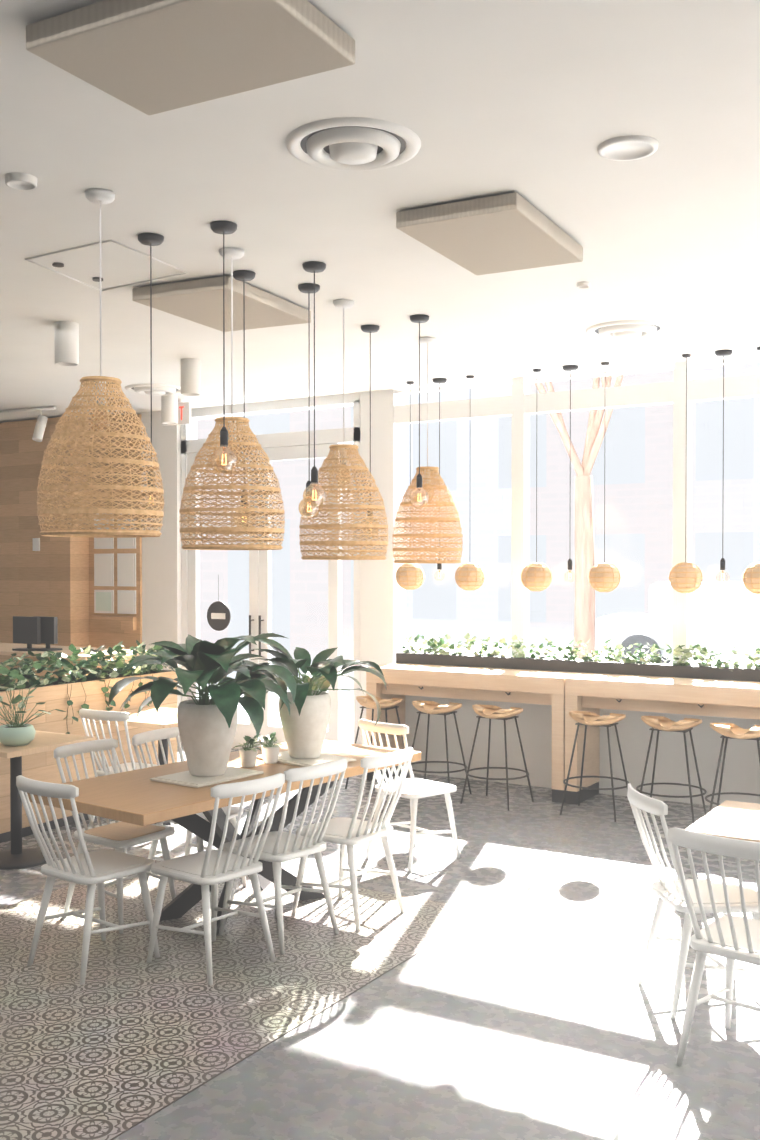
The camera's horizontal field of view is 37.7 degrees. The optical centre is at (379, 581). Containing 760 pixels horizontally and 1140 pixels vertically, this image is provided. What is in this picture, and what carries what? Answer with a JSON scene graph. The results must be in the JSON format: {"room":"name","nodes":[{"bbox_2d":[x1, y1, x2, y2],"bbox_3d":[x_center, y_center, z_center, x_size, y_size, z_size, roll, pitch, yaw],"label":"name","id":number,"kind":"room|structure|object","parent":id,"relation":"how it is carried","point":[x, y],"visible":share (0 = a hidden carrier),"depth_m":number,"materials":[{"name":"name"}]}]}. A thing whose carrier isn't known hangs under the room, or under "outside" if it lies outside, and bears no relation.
{"room":"cafe","nodes":[
{"label":"cafe","id":0,"kind":"room"},
{"bbox_2d":[0,616,146,684],"bbox_3d":[-3.853,0.936,14.301,8.090,1.400,7.634,0,1,31],"label":"counter","id":1,"kind":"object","parent":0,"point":[30,633],"depth_m":9.51,"materials":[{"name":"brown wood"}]},
{"bbox_2d":[90,411,181,742],"bbox_3d":[1.283,-0.025,9.589,13.800,3.450,0.280,0,1,31],"label":"wall","id":2,"kind":"structure","parent":0,"point":[161,587],"depth_m":11.55,"materials":[{"name":"grey paint"}]},
{"bbox_2d":[0,414,141,648],"bbox_3d":[-3.672,-0.051,12.265,2.550,3.430,0.319,0,1,31],"label":"wall","id":3,"kind":"structure","parent":2,"relation":"attached to","point":[53,577],"depth_m":12.06,"materials":[{"name":"brown wood"}]},
{"bbox_2d":[33,513,135,613],"bbox_3d":[-3.175,-0.197,11.924,1.250,1.070,0.283,0,1,31],"label":"paned window","id":4,"kind":"structure","parent":3,"relation":"in","point":[104,576],"depth_m":11.88,"materials":[{"name":"white"}]},
{"bbox_2d":[181,393,359,748],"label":"door","id":5,"kind":"structure","parent":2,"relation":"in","point":[285,446],"depth_m":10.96,"materials":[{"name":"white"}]},
{"bbox_2d":[189,405,353,742],"bbox_3d":[-1.100,-0.049,10.981,2.040,3.260,0.001,0,1,31],"label":"door glass","id":6,"kind":"object","parent":5,"relation":"in","point":[283,558],"visible":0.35,"depth_m":10.84,"materials":[{"name":"clear glass"}]},
{"bbox_2d":[360,361,759,744],"bbox_3d":[3.536,-0.006,8.252,8.560,3.450,0.220,0,1,31],"label":"window","id":7,"kind":"structure","parent":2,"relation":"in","point":[382,608],"depth_m":9.56,"materials":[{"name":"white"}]},
{"bbox_2d":[0,743,759,1139],"bbox_3d":[-1.738,1.829,4.610,14.400,0.120,12.070,0,1,31],"label":"floor","id":8,"kind":"structure","parent":0,"point":[526,1007],"depth_m":4.58,"materials":[{"name":"concrete"}]},
{"bbox_2d":[0,731,94,869],"bbox_3d":[-2.267,1.362,6.939,0.660,0.750,0.700,0,1,31],"label":"cafe table","id":9,"kind":"object","parent":8,"relation":"on","point":[16,856],"visible":0.83,"depth_m":6.91,"materials":[{"name":"brown wood"}]},
{"bbox_2d":[0,666,65,745],"bbox_3d":[-2.177,0.753,6.700,0.632,0.471,0.564,0,1,31],"label":"potted plant","id":10,"kind":"object","parent":9,"relation":"on","point":[16,734],"visible":1,"depth_m":6.71,"materials":[{"name":"green plant"}]},
{"bbox_2d":[0,640,176,842],"bbox_3d":[-2.651,1.096,7.476,0.518,1.266,3.465,0,1,31],"label":"planter box","id":11,"kind":"object","parent":8,"relation":"on","point":[75,691],"visible":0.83,"depth_m":7.94,"materials":[{"name":"brown wood"}]},
{"bbox_2d":[79,708,174,832],"bbox_3d":[-1.710,1.288,7.539,0.437,0.888,0.540,0,1,31],"label":"chair","id":12,"kind":"object","parent":8,"relation":"on","point":[93,715],"visible":0.48,"depth_m":7.36,"materials":[{"name":"white wood"}]},
{"bbox_2d":[95,707,177,824],"bbox_3d":[-1.575,1.346,8.086,0.660,0.750,0.700,0,1,31],"label":"cafe table","id":13,"kind":"object","parent":8,"relation":"on","point":[162,718],"visible":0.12,"depth_m":7.93,"materials":[{"name":"brown wood"}]},
{"bbox_2d":[0,854,486,1139],"bbox_3d":[-1.593,1.768,4.511,2.250,0.004,4.650,0,1,31],"label":"floor","id":14,"kind":"structure","parent":8,"relation":"on","point":[125,1037],"depth_m":4.80,"materials":[{"name":"tile"}]},
{"bbox_2d":[16,775,159,984],"bbox_3d":[-1.350,1.321,5.122,0.430,0.888,0.533,1,1,37],"label":"chair","id":15,"kind":"object","parent":14,"relation":"on","point":[92,869],"visible":0.94,"depth_m":5.04,"materials":[{"name":"white wood"}]},
{"bbox_2d":[54,738,175,933],"bbox_3d":[-1.387,1.311,5.854,0.544,0.888,0.445,0,1,31],"label":"chair","id":16,"kind":"object","parent":14,"relation":"on","point":[120,836],"visible":0.67,"depth_m":5.83,"materials":[{"name":"white wood"}]},
{"bbox_2d":[132,727,246,903],"bbox_3d":[-1.084,1.305,6.297,0.544,0.888,0.445,0,1,31],"label":"chair","id":17,"kind":"object","parent":14,"relation":"on","point":[152,736],"visible":0.35,"depth_m":6.35,"materials":[{"name":"white wood"}]},
{"bbox_2d":[147,773,284,984],"bbox_3d":[-0.748,1.321,5.121,0.533,0.888,0.430,1,1,41],"label":"chair","id":18,"kind":"object","parent":14,"relation":"on","point":[208,867],"visible":1,"depth_m":5.05,"materials":[{"name":"white wood"}]},
{"bbox_2d":[27,740,420,935],"bbox_3d":[-0.740,1.376,5.947,0.875,0.750,2.090,1,1,38],"label":"table","id":19,"kind":"object","parent":14,"relation":"on","point":[138,797],"visible":0.56,"depth_m":5.70,"materials":[{"name":"brown wood"}]},
{"bbox_2d":[108,633,295,787],"bbox_3d":[-0.896,0.632,5.765,0.979,0.740,1.051,0,1,31],"label":"potted plant","id":20,"kind":"object","parent":19,"relation":"on","point":[207,726],"visible":1,"depth_m":5.58,"materials":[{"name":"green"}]},
{"bbox_2d":[232,734,261,767],"bbox_3d":[-0.698,0.913,6.035,0.159,0.171,0.187,0,1,31],"label":"potted plant","id":21,"kind":"object","parent":19,"relation":"on","point":[248,756],"visible":0.96,"depth_m":5.99,"materials":[{"name":"white"}]},
{"bbox_2d":[255,732,282,763],"bbox_3d":[-0.611,0.916,6.109,0.178,0.162,0.186,0,1,31],"label":"potted plant","id":22,"kind":"object","parent":19,"relation":"on","point":[270,752],"visible":1,"depth_m":6.09,"materials":[{"name":"white"}]},
{"bbox_2d":[225,636,386,766],"bbox_3d":[-0.479,0.646,6.280,0.959,0.697,0.920,0,1,31],"label":"potted plant","id":23,"kind":"object","parent":19,"relation":"on","point":[304,723],"visible":0.75,"depth_m":6.14,"materials":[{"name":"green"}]},
{"bbox_2d":[218,758,346,954],"bbox_3d":[-0.470,1.316,5.503,0.533,0.888,0.430,1,1,40],"label":"chair","id":24,"kind":"object","parent":14,"relation":"on","point":[280,846],"visible":0.94,"depth_m":5.41,"materials":[{"name":"white wood"}]},
{"bbox_2d":[291,747,412,931],"bbox_3d":[-0.133,1.311,5.829,0.533,0.888,0.430,1,1,37],"label":"chair","id":25,"kind":"object","parent":14,"relation":"on","point":[348,833],"visible":0.98,"depth_m":5.75,"materials":[{"name":"white wood"}]},
{"bbox_2d":[345,696,410,788],"bbox_3d":[-0.004,1.334,9.217,0.492,0.747,0.492,0,1,31],"label":"stool","id":26,"kind":"object","parent":8,"relation":"on","point":[368,702],"visible":0.4,"depth_m":9.17,"materials":[{"name":"brown wood"}]},
{"bbox_2d":[358,719,459,870],"bbox_3d":[0.174,1.296,6.949,0.533,0.888,0.430,-1,1,-44],"label":"chair","id":27,"kind":"object","parent":8,"relation":"on","point":[414,790],"visible":0.85,"depth_m":6.86,"materials":[{"name":"white wood"}]},
{"bbox_2d":[406,701,471,796],"bbox_3d":[0.455,1.338,8.893,0.491,0.747,0.492,0,1,31],"label":"stool","id":28,"kind":"object","parent":8,"relation":"on","point":[428,707],"visible":0.92,"depth_m":8.86,"materials":[{"name":"brown wood"}]},
{"bbox_2d":[366,663,585,802],"bbox_3d":[0.779,1.220,9.280,1.795,0.970,0.500,0,1,31],"label":"countertop","id":29,"kind":"structure","parent":8,"relation":"on","point":[540,687],"depth_m":9.07,"materials":[{"name":"brown wood"}]},
{"bbox_2d":[460,705,533,810],"bbox_3d":[0.908,1.342,8.619,0.490,0.747,0.489,0,1,31],"label":"stool","id":30,"kind":"object","parent":8,"relation":"on","point":[489,712],"visible":1,"depth_m":8.60,"materials":[{"name":"brown wood"}]},
{"bbox_2d":[396,633,759,805],"bbox_3d":[2.680,1.082,8.493,5.860,1.268,0.198,0,1,31],"label":"planter","id":31,"kind":"object","parent":8,"relation":"on","point":[741,772],"visible":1,"depth_m":8.96,"materials":[{"name":"grey"}]},
{"bbox_2d":[560,711,631,821],"bbox_3d":[1.605,1.347,8.245,0.492,0.747,0.492,0,1,31],"label":"stool","id":32,"kind":"object","parent":8,"relation":"on","point":[586,718],"visible":0.98,"depth_m":8.21,"materials":[{"name":"brown wood"}]},
{"bbox_2d":[565,673,759,804],"bbox_3d":[2.436,1.234,8.280,2.055,0.970,0.500,0,1,31],"label":"countertop","id":33,"kind":"structure","parent":8,"relation":"on","point":[593,692],"depth_m":8.41,"materials":[{"name":"brown wood"}]},
{"bbox_2d":[634,716,706,823],"bbox_3d":[2.087,1.351,7.978,0.491,0.747,0.491,0,1,31],"label":"stool","id":34,"kind":"object","parent":8,"relation":"on","point":[663,723],"visible":0.98,"depth_m":7.94,"materials":[{"name":"brown wood"}]},
{"bbox_2d":[627,783,759,1019],"bbox_3d":[1.336,1.327,4.711,0.533,0.888,0.430,0,1,-7],"label":"chair","id":35,"kind":"object","parent":8,"relation":"on","point":[665,888],"visible":0.9,"depth_m":4.62,"materials":[{"name":"white wood"}]},
{"bbox_2d":[668,827,759,1065],"bbox_3d":[1.358,1.335,4.095,0.430,0.888,0.533,1,1,41],"label":"chair","id":36,"kind":"object","parent":8,"relation":"on","point":[730,938],"visible":1,"depth_m":4.04,"materials":[{"name":"white wood"}]},
{"bbox_2d":[685,800,759,1004],"bbox_3d":[1.738,1.393,4.673,0.740,0.750,0.700,0,1,31],"label":"cafe table","id":37,"kind":"object","parent":8,"relation":"on","point":[738,820],"visible":0.65,"depth_m":4.71,"materials":[{"name":"brown wood"}]},
{"bbox_2d":[705,723,759,811],"bbox_3d":[2.480,1.356,7.624,0.490,0.747,0.490,0,1,31],"label":"stool","id":38,"kind":"object","parent":8,"relation":"on","point":[729,730],"visible":0.9,"depth_m":7.59,"materials":[{"name":"brown wood"}]},
{"bbox_2d":[0,0,759,422],"bbox_3d":[-1.738,-1.756,4.561,14.400,0.150,12.070,0,1,31],"label":"ceiling","id":39,"kind":"structure","parent":0,"point":[534,102],"depth_m":4.86,"materials":[{"name":"paint"}]},
{"bbox_2d":[5,172,36,189],"bbox_3d":[-1.494,-1.665,4.636,0.130,0.033,0.130,0,1,31],"label":"smoke detector","id":40,"kind":"object","parent":39,"relation":"attached to","point":[19,181],"visible":1,"depth_m":4.60,"materials":[{"name":"white plastic"}]},
{"bbox_2d":[0,406,55,441],"bbox_3d":[-3.610,-1.596,11.389,0.761,0.354,0.175,0,1,31],"label":"track spotlight","id":41,"kind":"object","parent":39,"relation":"hanging from","point":[39,429],"visible":1,"depth_m":11.27,"materials":[{"name":"white metal"}]},
{"bbox_2d":[54,321,78,365],"bbox_3d":[-2.089,-1.585,7.423,0.156,0.270,0.156,0,1,31],"label":"ceiling spotlight","id":42,"kind":"object","parent":39,"relation":"in","point":[66,334],"visible":1,"depth_m":7.36,"materials":[{"name":"white metal"}]},
{"bbox_2d":[36,188,163,537],"bbox_3d":[-1.212,-0.940,4.834,0.539,1.484,0.539,0,1,31],"label":"rattan pendant light","id":43,"kind":"object","parent":39,"relation":"hanging from","point":[102,385],"visible":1,"depth_m":4.71,"materials":[{"name":"beige wicker"}]},
{"bbox_2d":[25,240,187,290],"bbox_3d":[-1.482,-1.696,6.016,0.788,0.015,0.712,0,1,31],"label":"ceiling hatch","id":44,"kind":"object","parent":39,"relation":"attached to","point":[59,264],"visible":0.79,"depth_m":5.96,"materials":[{"name":"white"}]},
{"bbox_2d":[138,233,163,510],"bbox_3d":[-1.123,-1.011,5.465,0.128,1.360,0.128,0,1,31],"label":"pendant light","id":45,"kind":"object","parent":39,"relation":"hanging from","point":[151,239],"visible":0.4,"depth_m":5.46,"materials":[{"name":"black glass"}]},
{"bbox_2d":[125,384,180,395],"bbox_3d":[-2.046,-1.726,10.119,0.540,0.062,0.540,0,1,31],"label":"ceiling vent","id":46,"kind":"object","parent":39,"relation":"in","point":[159,389],"visible":0.98,"depth_m":10.00,"materials":[{"name":"white metal"}]},
{"bbox_2d":[161,394,177,423],"bbox_3d":[-1.978,-1.627,10.473,0.156,0.270,0.156,0,1,31],"label":"spotlight","id":47,"kind":"object","parent":39,"relation":"in","point":[169,409],"visible":0.94,"depth_m":10.41,"materials":[{"name":"white metal"}]},
{"bbox_2d":[161,399,190,425],"bbox_3d":[-1.982,-1.647,10.824,0.320,0.240,0.044,0,1,23],"label":"exit sign","id":48,"kind":"object","parent":39,"relation":"hanging from","point":[184,412],"visible":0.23,"depth_m":10.77,"materials":[{"name":"white plastic"}]},
{"bbox_2d":[26,0,354,114],"bbox_3d":[-0.564,-1.621,3.353,0.837,0.085,0.588,0,1,31],"label":"acoustic panel","id":49,"kind":"object","parent":39,"relation":"attached to","point":[149,57],"visible":1,"depth_m":3.29,"materials":[{"name":"fabric"}]},
{"bbox_2d":[181,358,200,395],"bbox_3d":[-1.484,-1.603,8.731,0.156,0.270,0.156,0,1,31],"label":"ceiling spotlight","id":50,"kind":"object","parent":39,"relation":"in","point":[190,376],"visible":1,"depth_m":8.66,"materials":[{"name":"white metal"}]},
{"bbox_2d":[132,276,310,331],"bbox_3d":[-0.931,-1.668,6.718,0.658,0.085,0.949,0,1,25],"label":"acoustic panel","id":51,"kind":"object","parent":39,"relation":"attached to","point":[199,301],"visible":0.88,"depth_m":6.54,"materials":[{"name":"fabric"}]},
{"bbox_2d":[210,221,236,472],"bbox_3d":[-0.739,-1.101,5.274,0.128,1.175,0.128,0,1,31],"label":"pendant light","id":52,"kind":"object","parent":39,"relation":"hanging from","point":[223,227],"visible":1,"depth_m":5.26,"materials":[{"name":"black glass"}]},
{"bbox_2d":[179,247,284,549],"bbox_3d":[-0.759,-0.930,5.712,0.539,1.529,0.539,0,1,31],"label":"rattan pendant light","id":53,"kind":"object","parent":39,"relation":"hanging from","point":[233,425],"visible":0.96,"depth_m":5.58,"materials":[{"name":"beige wicker"}]},
{"bbox_2d":[233,270,255,526],"bbox_3d":[-0.750,-0.995,6.145,0.128,1.410,0.128,0,1,31],"label":"pendant light","id":54,"kind":"object","parent":39,"relation":"hanging from","point":[243,275],"visible":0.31,"depth_m":6.14,"materials":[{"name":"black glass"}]},
{"bbox_2d":[298,283,319,518],"bbox_3d":[-0.409,-1.034,6.425,0.128,1.340,0.128,0,1,31],"label":"pendant light","id":55,"kind":"object","parent":39,"relation":"hanging from","point":[308,288],"visible":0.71,"depth_m":6.42,"materials":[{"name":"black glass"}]},
{"bbox_2d":[302,261,325,506],"bbox_3d":[-0.352,-1.048,5.969,0.128,1.300,0.128,0,1,31],"label":"pendant","id":56,"kind":"object","parent":39,"relation":"hanging from","point":[314,267],"visible":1,"depth_m":5.96,"materials":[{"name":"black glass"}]},
{"bbox_2d":[299,299,388,559],"bbox_3d":[-0.221,-0.922,6.808,0.547,1.574,0.547,0,1,31],"label":"rattan pendant light","id":57,"kind":"object","parent":39,"relation":"hanging from","point":[344,455],"visible":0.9,"depth_m":6.67,"materials":[{"name":"beige wicker"}]},
{"bbox_2d":[285,117,420,170],"bbox_3d":[-0.102,-1.645,4.269,0.520,0.062,0.520,0,1,31],"label":"ceiling vent","id":58,"kind":"object","parent":39,"relation":"in","point":[353,144],"visible":0.98,"depth_m":4.19,"materials":[{"name":"white"}]},
{"bbox_2d":[361,325,379,533],"bbox_3d":[-0.066,-1.014,7.514,0.128,1.410,0.128,0,1,31],"label":"pendant","id":59,"kind":"object","parent":39,"relation":"hanging from","point":[370,329],"visible":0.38,"depth_m":7.50,"materials":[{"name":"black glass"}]},
{"bbox_2d":[410,314,428,507],"bbox_3d":[0.255,-1.097,7.213,0.128,1.235,0.128,0,1,31],"label":"pendant","id":60,"kind":"object","parent":39,"relation":"hanging from","point":[419,318],"visible":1,"depth_m":7.20,"materials":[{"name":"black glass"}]},
{"bbox_2d":[392,337,462,562],"bbox_3d":[0.338,-0.927,7.908,0.503,1.594,0.503,0,1,31],"label":"pendant","id":61,"kind":"object","parent":39,"relation":"hanging from","point":[430,474],"visible":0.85,"depth_m":7.78,"materials":[{"name":"beige wicker"}]},
{"bbox_2d":[396,192,582,274],"bbox_3d":[0.547,-1.649,5.325,0.582,0.085,0.935,0,1,28],"label":"acoustic panel","id":62,"kind":"object","parent":39,"relation":"attached to","point":[514,231],"visible":0.98,"depth_m":5.16,"materials":[{"name":"fabric"}]},
{"bbox_2d":[396,347,759,593],"bbox_3d":[1.541,-0.830,9.002,3.240,1.823,0.260,0,1,31],"label":"pendant lights","id":63,"kind":"object","parent":39,"relation":"hanging from","point":[685,577],"visible":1,"depth_m":8.99,"materials":[{"name":"wicker"}]},
{"bbox_2d":[577,282,590,288],"bbox_3d":[1.165,-1.694,6.365,0.080,0.022,0.080,0,1,31],"label":"sprinkler","id":64,"kind":"object","parent":39,"relation":"attached to","point":[582,285],"visible":1,"depth_m":6.34,"materials":[{"name":"white"}]},
{"bbox_2d":[586,320,669,339],"bbox_3d":[1.685,-1.691,7.585,0.560,0.062,0.560,0,1,31],"label":"ceiling vent","id":65,"kind":"object","parent":39,"relation":"in","point":[626,330],"visible":1,"depth_m":7.48,"materials":[{"name":"white metal"}]},
{"bbox_2d":[598,135,657,160],"bbox_3d":[0.955,-1.669,4.291,0.230,0.016,0.230,0,1,31],"label":"speaker","id":66,"kind":"object","parent":39,"relation":"attached to","point":[628,148],"visible":0.98,"depth_m":4.28},
{"bbox_2d":[350,334,759,394],"bbox_3d":[3.591,-1.778,7.681,8.500,0.190,0.880,0,1,31],"label":"ceiling","id":67,"kind":"structure","parent":0,"point":[649,358],"depth_m":8.94,"materials":[{"name":"paint"}]},
{"label":"outside","id":68,"kind":"structure","parent":0,"visible":0},
{"bbox_2d":[200,643,759,742],"bbox_3d":[4.067,1.752,16.741,70.000,0.200,14.700,0,1,31],"label":"ground","id":69,"kind":"structure","parent":68,"point":[347,704],"depth_m":15.63,"materials":[{"name":"grey"}]},
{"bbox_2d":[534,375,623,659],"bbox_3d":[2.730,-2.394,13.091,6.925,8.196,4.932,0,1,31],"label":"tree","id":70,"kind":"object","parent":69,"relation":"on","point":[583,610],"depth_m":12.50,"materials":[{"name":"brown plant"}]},
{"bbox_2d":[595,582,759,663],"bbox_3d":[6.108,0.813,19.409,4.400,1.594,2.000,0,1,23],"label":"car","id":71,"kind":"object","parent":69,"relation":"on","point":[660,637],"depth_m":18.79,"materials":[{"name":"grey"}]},
{"bbox_2d":[405,362,759,650],"bbox_3d":[7.866,-5.984,22.927,70.000,17.000,0.001,0,1,31],"label":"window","id":72,"kind":"structure","parent":68,"point":[638,419],"depth_m":25.08,"materials":[{"name":"clear glass"}]}
]}

